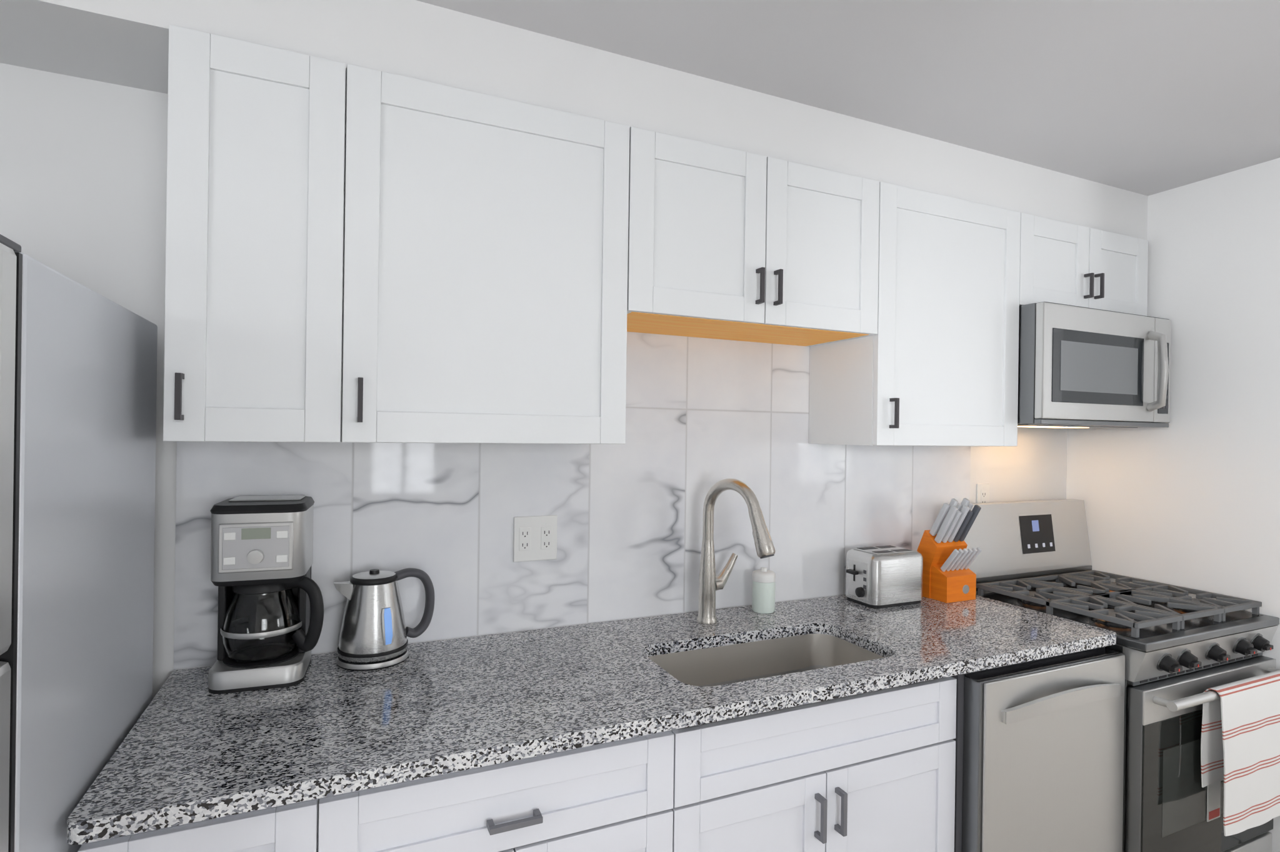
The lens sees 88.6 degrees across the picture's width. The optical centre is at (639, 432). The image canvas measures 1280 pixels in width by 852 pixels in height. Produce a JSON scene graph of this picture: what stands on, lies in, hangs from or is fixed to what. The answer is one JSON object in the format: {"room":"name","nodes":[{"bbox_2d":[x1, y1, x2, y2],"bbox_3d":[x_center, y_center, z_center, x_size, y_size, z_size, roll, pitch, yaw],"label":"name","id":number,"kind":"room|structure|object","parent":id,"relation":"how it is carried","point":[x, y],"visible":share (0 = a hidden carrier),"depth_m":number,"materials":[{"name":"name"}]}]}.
{"room":"kitchen","nodes":[
{"label":"kitchen","id":0,"kind":"room"},
{"bbox_2d":[0,63,1067,699],"bbox_3d":[-0.666,0.254,1.795,5.704,2.451,0.100,1,0,-24],"label":"wall","id":1,"kind":"structure","parent":0,"point":[83,162],"depth_m":1.50,"materials":[{"name":"white paint"}]},
{"bbox_2d":[163,24,346,443],"bbox_3d":[-0.831,-0.384,1.461,0.313,0.808,0.352,1,0,-24],"label":"upper cabinet","id":2,"kind":"object","parent":1,"relation":"attached to","point":[256,144],"visible":1,"depth_m":1.33,"materials":[{"name":"white paint"}]},
{"bbox_2d":[341,63,629,444],"bbox_3d":[-0.389,-0.378,1.659,0.655,0.808,0.352,1,0,-24],"label":"upper cabinet","id":3,"kind":"object","parent":1,"relation":"attached to","point":[485,254],"visible":1,"depth_m":1.51,"materials":[{"name":"white paint"}]},
{"bbox_2d":[173,331,970,670],"bbox_3d":[0.113,0.127,2.084,2.640,0.904,0.006,1,0,-24],"label":"tile backsplash","id":4,"kind":"structure","parent":1,"relation":"attached to","point":[700,413],"depth_m":1.99,"materials":[{"name":"tile"}]},
{"bbox_2d":[513,515,557,562],"bbox_3d":[-0.301,0.306,1.892,0.128,0.129,0.008,1,0,-24],"label":"double outlet","id":5,"kind":"object","parent":4,"relation":"attached to","point":[535,537],"visible":1,"depth_m":1.89,"materials":[{"name":"white plastic"}]},
{"bbox_2d":[626,126,879,346],"bbox_3d":[0.290,-0.538,1.961,0.826,0.469,0.352,1,0,-24],"label":"upper cabinet","id":6,"kind":"object","parent":1,"relation":"attached to","point":[724,243],"visible":0.98,"depth_m":1.81,"materials":[{"name":"white paint"}]},
{"bbox_2d":[808,181,1020,446],"bbox_3d":[0.955,-0.359,2.259,0.633,0.808,0.352,1,0,-24],"label":"upper cabinet","id":7,"kind":"object","parent":1,"relation":"attached to","point":[940,368],"visible":0.95,"depth_m":2.12,"materials":[{"name":"white paint"}]},
{"bbox_2d":[976,483,989,503],"bbox_3d":[1.387,0.267,2.653,0.070,0.117,0.008,1,0,-24],"label":"outlet","id":8,"kind":"object","parent":1,"relation":"attached to","point":[982,495],"visible":0.56,"depth_m":2.65,"materials":[{"name":"white plastic"}]},
{"bbox_2d":[1019,212,1148,316],"bbox_3d":[1.583,-0.594,2.538,0.734,0.320,0.352,1,0,-24],"label":"upper cabinet","id":9,"kind":"object","parent":1,"relation":"attached to","point":[1061,262],"visible":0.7,"depth_m":2.38,"materials":[{"name":"white paint"}]},
{"bbox_2d":[1017,301,1171,428],"bbox_3d":[1.602,-0.225,2.484,0.729,0.414,0.467,1,0,-24],"label":"microwave","id":10,"kind":"object","parent":1,"relation":"attached to","point":[1079,367],"visible":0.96,"depth_m":2.29,"materials":[{"name":"metal"}]},
{"bbox_2d":[0,0,1148,240],"bbox_3d":[-0.568,-0.878,1.610,5.504,0.185,0.305,1,0,-24],"label":"soffit","id":11,"kind":"structure","parent":0,"point":[122,42],"depth_m":1.59,"materials":[{"name":"white paint"}]},
{"bbox_2d":[416,0,1279,196],"bbox_3d":[1.535,-0.981,0.580,8.700,0.080,4.100,1,0,-24],"label":"ceiling","id":12,"kind":"structure","parent":0,"point":[1146,97],"depth_m":1.69,"materials":[{"name":"white paint"}]},
{"bbox_2d":[1066,158,1279,851],"bbox_3d":[2.096,0.293,2.504,0.120,2.451,0.860,1,0,-24],"label":"wall","id":13,"kind":"structure","parent":0,"point":[1193,502],"depth_m":2.41,"materials":[{"name":"white paint"}]},
{"bbox_3d":[1.500,1.540,0.580,8.500,0.060,3.900,1,0,-24],"label":"floor","id":14,"kind":"structure","parent":0,"visible":0},
{"bbox_2d":[0,234,157,851],"bbox_3d":[-1.248,0.612,0.915,0.763,1.720,0.776,1,0,-24],"label":"refrigerator","id":15,"kind":"object","parent":14,"relation":"on","point":[78,367],"visible":0.97,"depth_m":0.97,"materials":[{"name":"grey metal"}]},
{"bbox_2d":[77,798,318,851],"bbox_3d":[-0.820,1.037,1.314,0.325,0.880,0.642,1,0,-24],"label":"base cabinet","id":16,"kind":"object","parent":14,"relation":"on","point":[292,827],"visible":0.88,"depth_m":1.07,"materials":[{"name":"white paint"}]},
{"bbox_2d":[318,730,674,851],"bbox_3d":[-0.360,1.043,1.519,0.681,0.880,0.642,1,0,-24],"label":"base cabinet","id":17,"kind":"object","parent":14,"relation":"on","point":[615,796],"visible":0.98,"depth_m":1.27,"materials":[{"name":"white paint"}]},
{"bbox_2d":[670,676,956,851],"bbox_3d":[0.334,1.053,1.829,0.837,0.880,0.642,1,0,-24],"label":"base cabinet","id":18,"kind":"object","parent":14,"relation":"on","point":[874,772],"visible":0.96,"depth_m":1.56,"materials":[{"name":"white paint"}]},
{"bbox_2d":[66,595,1116,845],"bbox_3d":[0.162,0.593,1.743,2.462,0.032,0.661,1,0,-24],"label":"countertop","id":19,"kind":"structure","parent":18,"relation":"on","point":[194,754],"depth_m":1.40,"materials":[{"name":"grey stone"}]},
{"bbox_2d":[208,495,323,694],"bbox_3d":[-0.857,0.359,1.525,0.226,0.407,0.218,1,0,-24],"label":"coffee maker","id":20,"kind":"object","parent":19,"relation":"on","point":[270,616],"visible":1,"depth_m":1.45,"materials":[{"name":"silver plastic"}]},
{"bbox_2d":[333,568,434,671],"bbox_3d":[-0.638,0.454,1.635,0.216,0.223,0.168,1,0,-3],"label":"electric kettle","id":21,"kind":"object","parent":19,"relation":"on","point":[374,634],"visible":1,"depth_m":1.58,"materials":[{"name":"silver metal"}]},
{"bbox_2d":[696,478,775,624],"bbox_3d":[0.291,0.358,1.936,0.162,0.442,0.282,1,0,-24],"label":"faucet","id":22,"kind":"object","parent":19,"relation":"on","point":[709,584],"visible":1,"depth_m":1.98,"materials":[{"name":"silver metal"}]},
{"bbox_2d":[751,567,775,614],"bbox_3d":[0.401,0.509,2.129,0.076,0.141,0.076,1,0,-24],"label":"soap dispenser","id":23,"kind":"object","parent":19,"relation":"on","point":[764,580],"visible":1,"depth_m":2.10,"materials":[{"name":"white plastic"}]},
{"bbox_2d":[648,634,897,729],"bbox_3d":[0.339,0.719,1.743,0.694,0.212,0.374,1,0,-24],"label":"undermount sink","id":24,"kind":"object","parent":19,"relation":"in","point":[721,665],"visible":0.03,"depth_m":1.92,"materials":[{"name":"metal"}]},
{"bbox_2d":[845,545,923,608],"bbox_3d":[0.837,0.496,2.274,0.254,0.180,0.155,1,0,-24],"label":"toaster","id":25,"kind":"object","parent":19,"relation":"on","point":[888,576],"visible":1,"depth_m":2.21,"materials":[{"name":"silver metal"}]},
{"bbox_2d":[916,498,981,603],"bbox_3d":[1.092,0.411,2.361,0.150,0.358,0.222,1,0,-24],"label":"knife block","id":26,"kind":"object","parent":19,"relation":"on","point":[947,578],"visible":1,"depth_m":2.30,"materials":[{"name":"wood"}]},
{"bbox_2d":[951,646,1124,851],"bbox_3d":[1.028,1.065,2.091,0.629,0.878,0.690,1,0,-24],"label":"dishwasher","id":27,"kind":"object","parent":14,"relation":"on","point":[1039,743],"visible":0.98,"depth_m":1.79,"materials":[{"name":"grey metal"}]},
{"bbox_2d":[964,499,1279,851],"bbox_3d":[1.679,0.900,2.345,0.751,1.226,0.756,1,0,-24],"label":"gas range","id":28,"kind":"object","parent":14,"relation":"on","point":[1034,555],"visible":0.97,"depth_m":2.09,"materials":[{"name":"metal"}]},
{"bbox_2d":[1200,670,1279,836],"bbox_3d":[1.903,0.985,2.042,0.422,0.432,0.067,1,0,-24],"label":"hanging towel","id":29,"kind":"object","parent":28,"relation":"hanging from","point":[1240,742],"visible":1,"depth_m":2.00,"materials":[{"name":"fabric"}]}
]}

